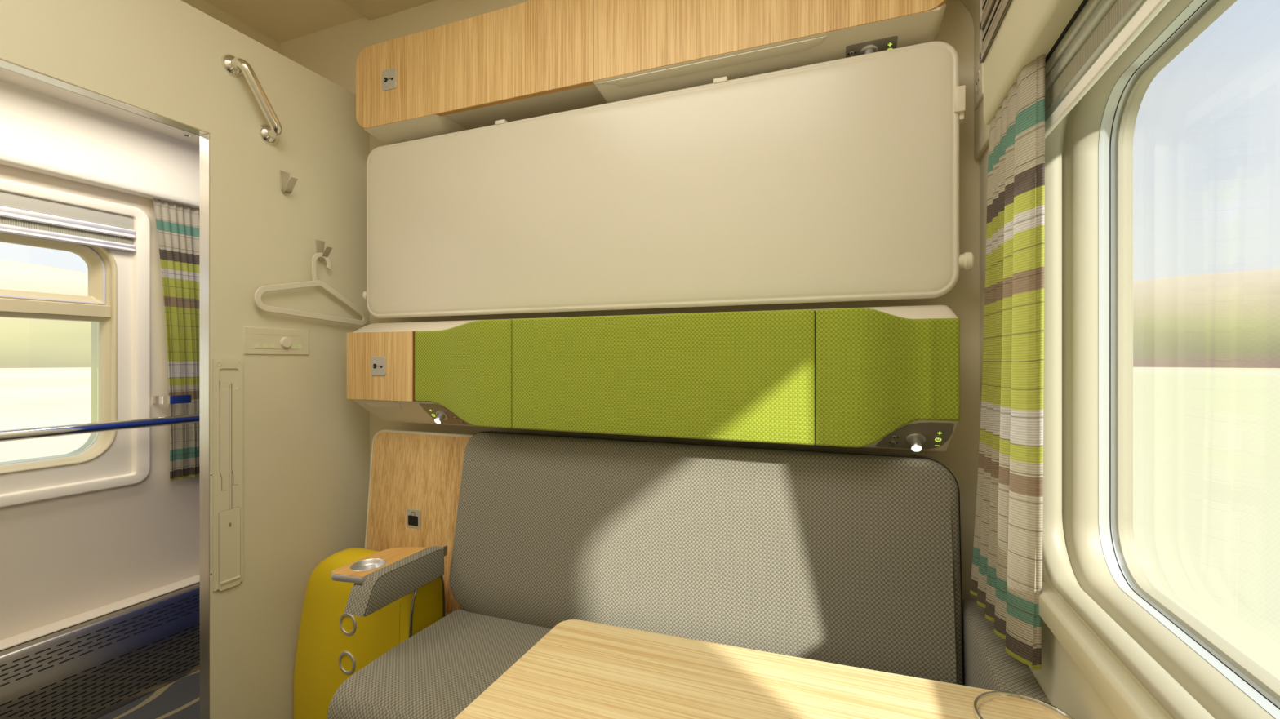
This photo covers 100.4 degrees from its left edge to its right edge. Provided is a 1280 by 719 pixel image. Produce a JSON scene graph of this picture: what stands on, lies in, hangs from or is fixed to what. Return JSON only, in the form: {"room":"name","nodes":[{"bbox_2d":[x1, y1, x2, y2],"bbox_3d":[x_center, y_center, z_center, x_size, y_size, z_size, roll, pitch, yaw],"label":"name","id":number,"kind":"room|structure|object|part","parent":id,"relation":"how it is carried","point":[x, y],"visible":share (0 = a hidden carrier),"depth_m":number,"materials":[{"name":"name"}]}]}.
{"room":"train carriage","nodes":[
{"label":"train carriage","id":0,"kind":"room"},
{"bbox_2d":[0,164,199,640],"bbox_3d":[-2.095,0.185,2.070,0.001,2.230,4.050,0,0,21],"label":"wall","id":1,"kind":"structure","parent":0,"point":[61,558],"depth_m":2.07,"materials":[{"name":"beige plastic"}]},
{"bbox_2d":[0,177,199,507],"bbox_3d":[-2.075,-0.056,2.089,0.263,1.127,3.900,0,0,21],"label":"window","id":2,"kind":"structure","parent":1,"relation":"in","point":[117,304],"depth_m":2.11,"materials":[{"name":"beige plastic"}]},
{"bbox_3d":[-2.330,-0.333,1.642,0.049,0.239,1.043,0,0,21],"label":"sash","id":3,"kind":"part","parent":2,"relation":"part of","materials":[{"name":"beige plastic"}]},
{"bbox_3d":[-2.304,-0.039,1.628,0.071,0.870,1.083,0,0,21],"label":"frame","id":4,"kind":"part","parent":2,"relation":"part of","materials":[{"name":"beige plastic"}]},
{"bbox_2d":[0,191,135,252],"bbox_3d":[-2.263,-0.505,1.613,0.022,0.142,1.177,0,0,21],"label":"roller blind","id":5,"kind":"object","parent":2,"relation":"attached to","point":[20,215],"visible":1,"depth_m":1.97,"materials":[{"name":"beige"}]},
{"bbox_3d":[-2.261,-0.507,1.612,0.019,0.039,1.177,0,0,21],"label":"rail","id":6,"kind":"part","parent":5,"relation":"part of","materials":[{"name":"silver metal"}]},
{"bbox_3d":[-2.261,-0.450,1.612,0.019,0.032,1.177,0,0,21],"label":"rail","id":7,"kind":"part","parent":5,"relation":"part of","materials":[{"name":"silver metal"}]},
{"bbox_3d":[-2.019,0.251,2.067,0.143,0.037,3.900,0,0,21],"label":"handrail","id":8,"kind":"part","parent":2,"relation":"part of","materials":[{"name":"blue metal"}]},
{"bbox_2d":[0,80,199,208],"bbox_3d":[-2.048,-0.797,2.052,0.100,0.266,4.050,0,0,21],"label":"wall panel","id":9,"kind":"object","parent":1,"relation":"attached to","point":[40,133],"depth_m":1.99,"materials":[{"name":"beige plastic"}]},
{"bbox_2d":[152,395,191,404],"bbox_3d":[-1.968,0.169,2.243,0.123,0.033,0.059,0,0,-38],"label":"tieback","id":10,"kind":"object","parent":1,"relation":"attached to","point":[182,398],"visible":1,"depth_m":2.23,"materials":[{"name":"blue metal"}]},
{"bbox_2d":[152,197,199,481],"bbox_3d":[-1.939,-0.080,2.346,0.022,1.184,0.343,0,0,21],"label":"curtain","id":11,"kind":"object","parent":1,"relation":"hanging from","point":[177,224],"visible":0.36,"depth_m":2.29,"materials":[{"name":"fabric"}]},
{"bbox_2d":[0,66,199,146],"bbox_3d":[-1.742,-0.949,1.933,0.957,0.053,4.050,0,0,21],"label":"ceiling","id":12,"kind":"structure","parent":0,"point":[7,76],"depth_m":1.93,"materials":[{"name":"beige paint"}]},
{"bbox_2d":[182,133,191,137],"bbox_3d":[-1.856,-0.921,2.187,0.030,0.006,0.030,0,0,21],"label":"recessed light","id":13,"kind":"object","parent":12,"relation":"in","point":[184,134],"visible":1,"depth_m":2.19,"materials":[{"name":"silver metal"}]},
{"bbox_2d":[96,669,199,718],"bbox_3d":[-1.742,1.320,1.933,0.957,0.040,4.050,0,0,21],"label":"floor","id":14,"kind":"structure","parent":0,"point":[179,699],"depth_m":2.01,"materials":[{"name":"carpet"}]},
{"bbox_2d":[0,574,199,718],"bbox_3d":[-1.998,1.130,2.081,0.172,0.336,3.940,0,0,21],"label":"radiator cover","id":15,"kind":"object","parent":14,"relation":"on","point":[91,664],"visible":0.47,"depth_m":1.97,"materials":[{"name":"metal"}]},
{"bbox_2d":[0,0,369,718],"bbox_3d":[-1.448,0.128,1.305,0.043,2.344,1.890,0,0,21],"label":"wall","id":16,"kind":"structure","parent":0,"point":[306,445],"depth_m":1.77,"materials":[{"name":"beige laminate"}]},
{"bbox_2d":[0,58,209,718],"bbox_3d":[-1.452,0.306,1.295,0.045,1.987,0.709,0,0,21],"label":"trim","id":17,"kind":"structure","parent":16,"relation":"attached to","point":[204,136],"depth_m":1.62,"materials":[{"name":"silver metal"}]},
{"bbox_2d":[210,359,243,591],"bbox_3d":[-1.283,0.356,1.659,0.012,0.716,0.090,0,0,21],"label":"panel","id":18,"kind":"object","parent":16,"relation":"attached to","point":[228,374],"visible":1,"depth_m":1.66,"materials":[{"name":"beige plastic"}]},
{"bbox_2d":[221,53,282,144],"bbox_3d":[-1.230,-0.839,1.716,0.068,0.237,0.176,0,0,21],"label":"handle","id":19,"kind":"object","parent":16,"relation":"attached to","point":[235,66],"visible":1,"depth_m":1.70,"materials":[{"name":"silver metal"}]},
{"bbox_2d":[243,326,308,355],"bbox_3d":[-1.223,-0.061,1.808,0.016,0.088,0.220,0,0,21],"label":"panel","id":20,"kind":"object","parent":16,"relation":"attached to","point":[256,340],"visible":1,"depth_m":1.80,"materials":[{"name":"beige plastic"}]},
{"bbox_2d":[280,169,297,193],"bbox_3d":[-1.198,-0.608,1.823,0.050,0.073,0.034,0,0,21],"label":"coat hook","id":21,"kind":"object","parent":16,"relation":"attached to","point":[287,186],"visible":1,"depth_m":1.82,"materials":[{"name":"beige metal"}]},
{"bbox_3d":[-1.220,-0.614,1.831,0.003,0.062,0.034,0,0,21],"label":"plate","id":22,"kind":"part","parent":21,"relation":"part of","materials":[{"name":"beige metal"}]},
{"bbox_2d":[315,240,332,261],"bbox_3d":[-1.150,-0.399,1.946,0.050,0.073,0.034,0,0,21],"label":"coat hook","id":23,"kind":"object","parent":16,"relation":"attached to","point":[319,244],"visible":0.85,"depth_m":1.95,"materials":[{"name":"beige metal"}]},
{"bbox_2d":[253,253,368,325],"bbox_3d":[-1.162,-0.260,1.919,0.007,0.254,0.436,0,0,21],"label":"clothes hanger","id":24,"kind":"object","parent":23,"relation":"hanging from","point":[259,292],"visible":1,"depth_m":1.90,"materials":[{"name":"beige plastic"}]},
{"bbox_3d":[-1.172,-0.405,1.954,0.003,0.062,0.034,0,0,21],"label":"plate","id":25,"kind":"part","parent":23,"relation":"part of","materials":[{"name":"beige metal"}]},
{"bbox_2d":[182,0,279,53],"bbox_3d":[-1.800,-1.210,1.849,0.040,0.440,2.650,0,0,21],"label":"trim","id":26,"kind":"structure","parent":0,"point":[206,7],"depth_m":2.17,"materials":[{"name":"beige laminate"}]},
{"bbox_2d":[204,0,435,43],"bbox_3d":[-0.552,-1.401,1.366,2.705,0.057,2.650,0,0,21],"label":"ceiling","id":27,"kind":"structure","parent":0,"point":[281,20],"depth_m":2.13,"materials":[{"name":"beige paint"}]},
{"bbox_2d":[280,0,979,616],"bbox_3d":[-0.302,-0.051,1.875,2.805,2.703,0.040,0,0,21],"label":"wall","id":28,"kind":"structure","parent":0,"point":[961,457],"depth_m":1.48,"materials":[{"name":"beige plastic"}]},
{"bbox_2d":[355,0,946,145],"bbox_3d":[-0.123,-0.964,1.696,1.929,0.363,0.163,0,0,21],"label":"upper cabinet","id":29,"kind":"object","parent":28,"relation":"attached to","point":[533,58],"visible":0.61,"depth_m":1.63,"materials":[{"name":"brown wood"}]},
{"bbox_3d":[-0.898,-1.004,1.910,0.066,0.074,0.003,0,0,21],"label":"sign plate","id":30,"kind":"part","parent":29,"relation":"part of","materials":[{"name":"grey metal"}]},
{"bbox_3d":[-0.593,-0.996,1.804,0.972,0.298,0.020,0,0,21],"label":"door","id":31,"kind":"part","parent":29,"relation":"part of","materials":[{"name":"brown wood"}]},
{"bbox_3d":[0.182,-0.835,1.519,0.665,0.014,0.031,0,0,21],"label":"finger pull","id":32,"kind":"part","parent":29,"relation":"part of","materials":[{"name":"beige plastic"}]},
{"bbox_3d":[0.307,-0.996,1.456,0.954,0.298,0.020,0,0,21],"label":"door","id":33,"kind":"part","parent":29,"relation":"part of","materials":[{"name":"brown wood"}]},
{"bbox_2d":[859,44,878,54],"bbox_3d":[0.605,-0.803,1.411,0.045,0.041,0.043,0,0,21],"label":"reading lamp","id":34,"kind":"object","parent":29,"relation":"attached to","point":[864,48],"depth_m":1.40,"materials":[{"name":"silver metal"}]},
{"bbox_3d":[0.613,-0.813,1.417,0.124,0.030,0.073,0,0,21],"label":"control panel","id":35,"kind":"part","parent":29,"relation":"part of","materials":[{"name":"grey plastic"}]},
{"bbox_2d":[346,305,959,452],"bbox_3d":[-0.131,0.047,1.658,1.940,0.372,0.239,0,0,21],"label":"bunk","id":36,"kind":"object","parent":28,"relation":"attached to","point":[869,377],"depth_m":1.43,"materials":[{"name":"green fabric"}]},
{"bbox_3d":[-0.921,0.024,1.877,0.066,0.068,0.003,0,0,21],"label":"sign plate","id":37,"kind":"part","parent":36,"relation":"part of","materials":[{"name":"grey"}]},
{"bbox_3d":[-0.919,0.024,1.886,0.306,0.241,0.016,0,0,21],"label":"door","id":38,"kind":"part","parent":36,"relation":"part of","materials":[{"name":"brown wood"}]},
{"bbox_3d":[-0.917,0.162,1.907,0.175,0.032,0.027,0,0,21],"label":"finger pull","id":39,"kind":"part","parent":36,"relation":"part of","materials":[{"name":"beige plastic"}]},
{"bbox_2d":[434,410,448,422],"bbox_3d":[-0.685,0.198,1.833,0.045,0.046,0.046,0,0,21],"label":"reading lamp","id":40,"kind":"object","parent":36,"relation":"attached to","point":[441,416],"depth_m":1.83,"materials":[{"name":"silver metal"}]},
{"bbox_3d":[-0.665,0.189,1.833,0.182,0.075,0.063,0,0,21],"label":"control panel","id":41,"kind":"part","parent":36,"relation":"part of","materials":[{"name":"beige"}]},
{"bbox_3d":[0.673,0.188,1.315,0.167,0.075,0.064,0,0,21],"label":"control panel","id":42,"kind":"part","parent":36,"relation":"part of","materials":[{"name":"grey"}]},
{"bbox_2d":[905,432,925,452],"bbox_3d":[0.678,0.203,1.311,0.045,0.046,0.046,0,0,21],"label":"reading lamp","id":43,"kind":"object","parent":36,"relation":"attached to","point":[915,442],"depth_m":1.31,"materials":[{"name":"silver metal"}]},
{"bbox_3d":[0.673,0.216,1.297,0.022,0.018,0.015,0,0,21],"label":"bulb","id":44,"kind":"part","parent":36,"relation":"part of","materials":[{"name":"white"}]},
{"bbox_2d":[362,40,973,318],"bbox_3d":[-0.107,-0.479,1.689,2.001,0.650,0.086,0,0,21],"label":"bunk","id":45,"kind":"object","parent":28,"relation":"attached to","point":[835,180],"visible":1,"depth_m":1.55,"materials":[{"name":"beige plastic"}]},
{"bbox_3d":[-1.036,-0.243,2.030,0.022,0.036,0.036,0,0,21],"label":"hinge knob","id":46,"kind":"part","parent":45,"relation":"part of","materials":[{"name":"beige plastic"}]},
{"bbox_3d":[0.805,-0.243,1.321,0.033,0.044,0.044,0,0,21],"label":"hinge knob","id":47,"kind":"part","parent":45,"relation":"part of","materials":[{"name":"beige plastic"}]},
{"bbox_2d":[979,146,1173,718],"bbox_3d":[0.550,-0.036,0.522,0.001,2.673,1.870,0,0,21],"label":"wall","id":48,"kind":"structure","parent":0,"point":[1064,686],"depth_m":0.88,"materials":[{"name":"beige plastic"}]},
{"bbox_2d":[960,0,989,159],"bbox_3d":[0.521,-0.948,0.533,0.067,0.850,1.869,0,0,21],"label":"trim","id":49,"kind":"structure","parent":48,"relation":"attached to","point":[981,131],"depth_m":1.36,"materials":[{"name":"beige plastic"}]},
{"bbox_2d":[973,59,983,109],"bbox_3d":[0.845,-0.693,1.330,0.008,0.103,0.090,0,0,21],"label":"wall socket","id":50,"kind":"object","parent":48,"relation":"attached to","point":[979,70],"visible":0.93,"depth_m":1.32,"materials":[{"name":"beige plastic"}]},
{"bbox_2d":[983,0,1083,124],"bbox_3d":[0.464,-0.785,0.393,0.045,0.576,1.568,0,0,21],"label":"wall panel","id":51,"kind":"object","parent":48,"relation":"attached to","point":[1028,29],"visible":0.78,"depth_m":0.89,"materials":[{"name":"beige plastic"}]},
{"bbox_2d":[979,0,1012,62],"bbox_3d":[0.626,-0.711,0.885,0.007,0.180,0.505,0,0,21],"label":"air vent","id":52,"kind":"object","parent":51,"relation":"attached to","point":[992,12],"visible":1,"depth_m":1.05,"materials":[{"name":"grey plastic"}]},
{"bbox_2d":[969,53,1045,671],"bbox_3d":[0.711,0.011,1.048,0.038,1.032,0.377,0,0,19],"label":"curtain","id":53,"kind":"object","parent":51,"relation":"hanging from","point":[1006,579],"visible":1,"depth_m":0.94,"materials":[{"name":"fabric"}]},
{"bbox_2d":[1038,582,1168,718],"bbox_3d":[0.450,0.412,0.295,0.027,0.048,1.375,0,0,21],"label":"trim","id":54,"kind":"structure","parent":48,"relation":"attached to","point":[1124,697],"depth_m":0.70,"materials":[{"name":"beige plastic"}]},
{"bbox_2d":[1042,0,1279,718],"bbox_3d":[0.632,-0.043,0.570,0.132,0.870,0.820,0,0,21],"label":"window","id":55,"kind":"structure","parent":48,"relation":"in","point":[1193,673],"depth_m":0.90,"materials":[{"name":"beige plastic"}]},
{"bbox_2d":[1044,0,1169,138],"bbox_3d":[0.570,-0.470,0.600,0.018,0.172,0.840,0,0,21],"label":"roller blind","id":56,"kind":"object","parent":55,"relation":"attached to","point":[1099,32],"visible":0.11,"depth_m":0.74,"materials":[{"name":"white fabric"}]},
{"bbox_3d":[0.571,-0.485,0.600,0.014,0.023,0.840,0,0,21],"label":"rail","id":57,"kind":"part","parent":56,"relation":"part of","materials":[{"name":"grey"}]},
{"bbox_3d":[0.572,-0.462,0.599,0.012,0.024,0.840,0,0,21],"label":"rail","id":58,"kind":"part","parent":56,"relation":"part of","materials":[{"name":"grey metal"}]},
{"bbox_3d":[0.685,-0.043,0.550,0.020,0.870,0.820,0,0,21],"label":"frame","id":59,"kind":"part","parent":55,"relation":"part of","materials":[{"name":"beige plastic"}]},
{"bbox_2d":[1115,72,1140,580],"bbox_3d":[0.662,-0.036,0.478,0.001,2.673,1.870,0,0,21],"label":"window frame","id":60,"kind":"structure","parent":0,"point":[1140,73],"depth_m":0.93,"materials":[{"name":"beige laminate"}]},
{"bbox_3d":[-0.423,1.320,0.871,2.268,0.040,1.920,0,0,21],"label":"floor","id":61,"kind":"structure","parent":0,"visible":0},
{"bbox_2d":[327,429,964,718],"bbox_3d":[-0.227,0.771,1.423,1.956,1.059,0.630,0,0,21],"label":"sofa","id":62,"kind":"object","parent":61,"relation":"on","point":[848,558],"visible":0.88,"depth_m":1.45,"materials":[{"name":"grey fabric"}]},
{"bbox_2d":[293,547,444,718],"bbox_3d":[-0.930,0.963,1.813,0.533,0.615,0.162,0,0,21],"label":"armrest","id":63,"kind":"object","parent":62,"relation":"attached to","point":[334,645],"visible":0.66,"depth_m":1.77,"materials":[{"name":"yellow plastic"}]},
{"bbox_3d":[-0.688,0.975,1.721,0.015,0.570,0.159,0,0,21],"label":"trim","id":64,"kind":"part","parent":63,"relation":"part of","materials":[{"name":"yellow plastic"}]},
{"bbox_2d":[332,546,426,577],"bbox_3d":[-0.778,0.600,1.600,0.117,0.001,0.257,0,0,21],"label":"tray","id":65,"kind":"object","parent":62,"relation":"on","point":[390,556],"depth_m":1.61,"materials":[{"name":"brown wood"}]},
{"bbox_2d":[331,547,427,584],"bbox_3d":[-0.778,0.610,1.601,0.124,0.020,0.265,0,0,21],"label":"tray","id":66,"kind":"object","parent":62,"relation":"on","point":[360,571],"depth_m":1.58,"materials":[{"name":"brown wood"}]},
{"bbox_3d":[-0.716,0.644,1.581,0.076,0.095,0.312,0,0,21],"label":"armrest","id":67,"kind":"part","parent":62,"relation":"part of","materials":[{"name":"grey fabric"}]},
{"bbox_3d":[-0.821,0.578,1.932,0.064,0.068,0.003,0,0,21],"label":"sign plate","id":68,"kind":"part","parent":62,"relation":"part of","materials":[{"name":"grey plastic"}]},
{"bbox_3d":[-0.127,0.577,1.667,1.923,0.605,0.054,0,0,21],"label":"panel","id":69,"kind":"part","parent":62,"relation":"part of","materials":[{"name":"brown wood"}]},
{"bbox_3d":[-0.012,0.949,1.254,1.426,0.303,0.470,0,0,21],"label":"seat","id":70,"kind":"part","parent":62,"relation":"part of","materials":[{"name":"grey fabric"}]},
{"bbox_2d":[962,600,1050,704],"bbox_3d":[0.706,0.853,1.022,0.068,0.534,0.615,0,0,21],"label":"seat","id":71,"kind":"object","parent":62,"relation":"attached to","point":[987,664],"visible":0.41,"depth_m":1.08,"materials":[{"name":"grey fabric"}]},
{"bbox_2d":[454,619,1074,718],"bbox_3d":[0.174,0.909,0.762,0.856,0.781,0.457,0,0,21],"label":"table","id":72,"kind":"object","parent":61,"relation":"on","point":[580,669],"visible":1,"depth_m":0.86,"materials":[{"name":"brown wood"}]},
{"label":"outside","id":73,"kind":"structure","parent":0,"visible":0},
{"bbox_2d":[0,367,1279,680],"bbox_3d":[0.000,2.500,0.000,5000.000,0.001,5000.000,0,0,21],"label":"ground","id":74,"kind":"structure","parent":73,"point":[1206,440],"depth_m":11.67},
{"bbox_2d":[0,259,91,368],"bbox_3d":[-138.176,-21.189,241.096,348.298,47.979,418.066,0,0,21],"label":"hill","id":75,"kind":"structure","parent":74,"relation":"on","point":[24,343],"depth_m":172.53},
{"bbox_2d":[1133,267,1279,368],"bbox_3d":[224.446,-29.000,166.276,434.203,63.599,307.889,0,0,21],"label":"hill","id":76,"kind":"structure","parent":74,"relation":"on","point":[1231,319],"depth_m":184.02,"materials":[{"name":"green plant"}]}
]}

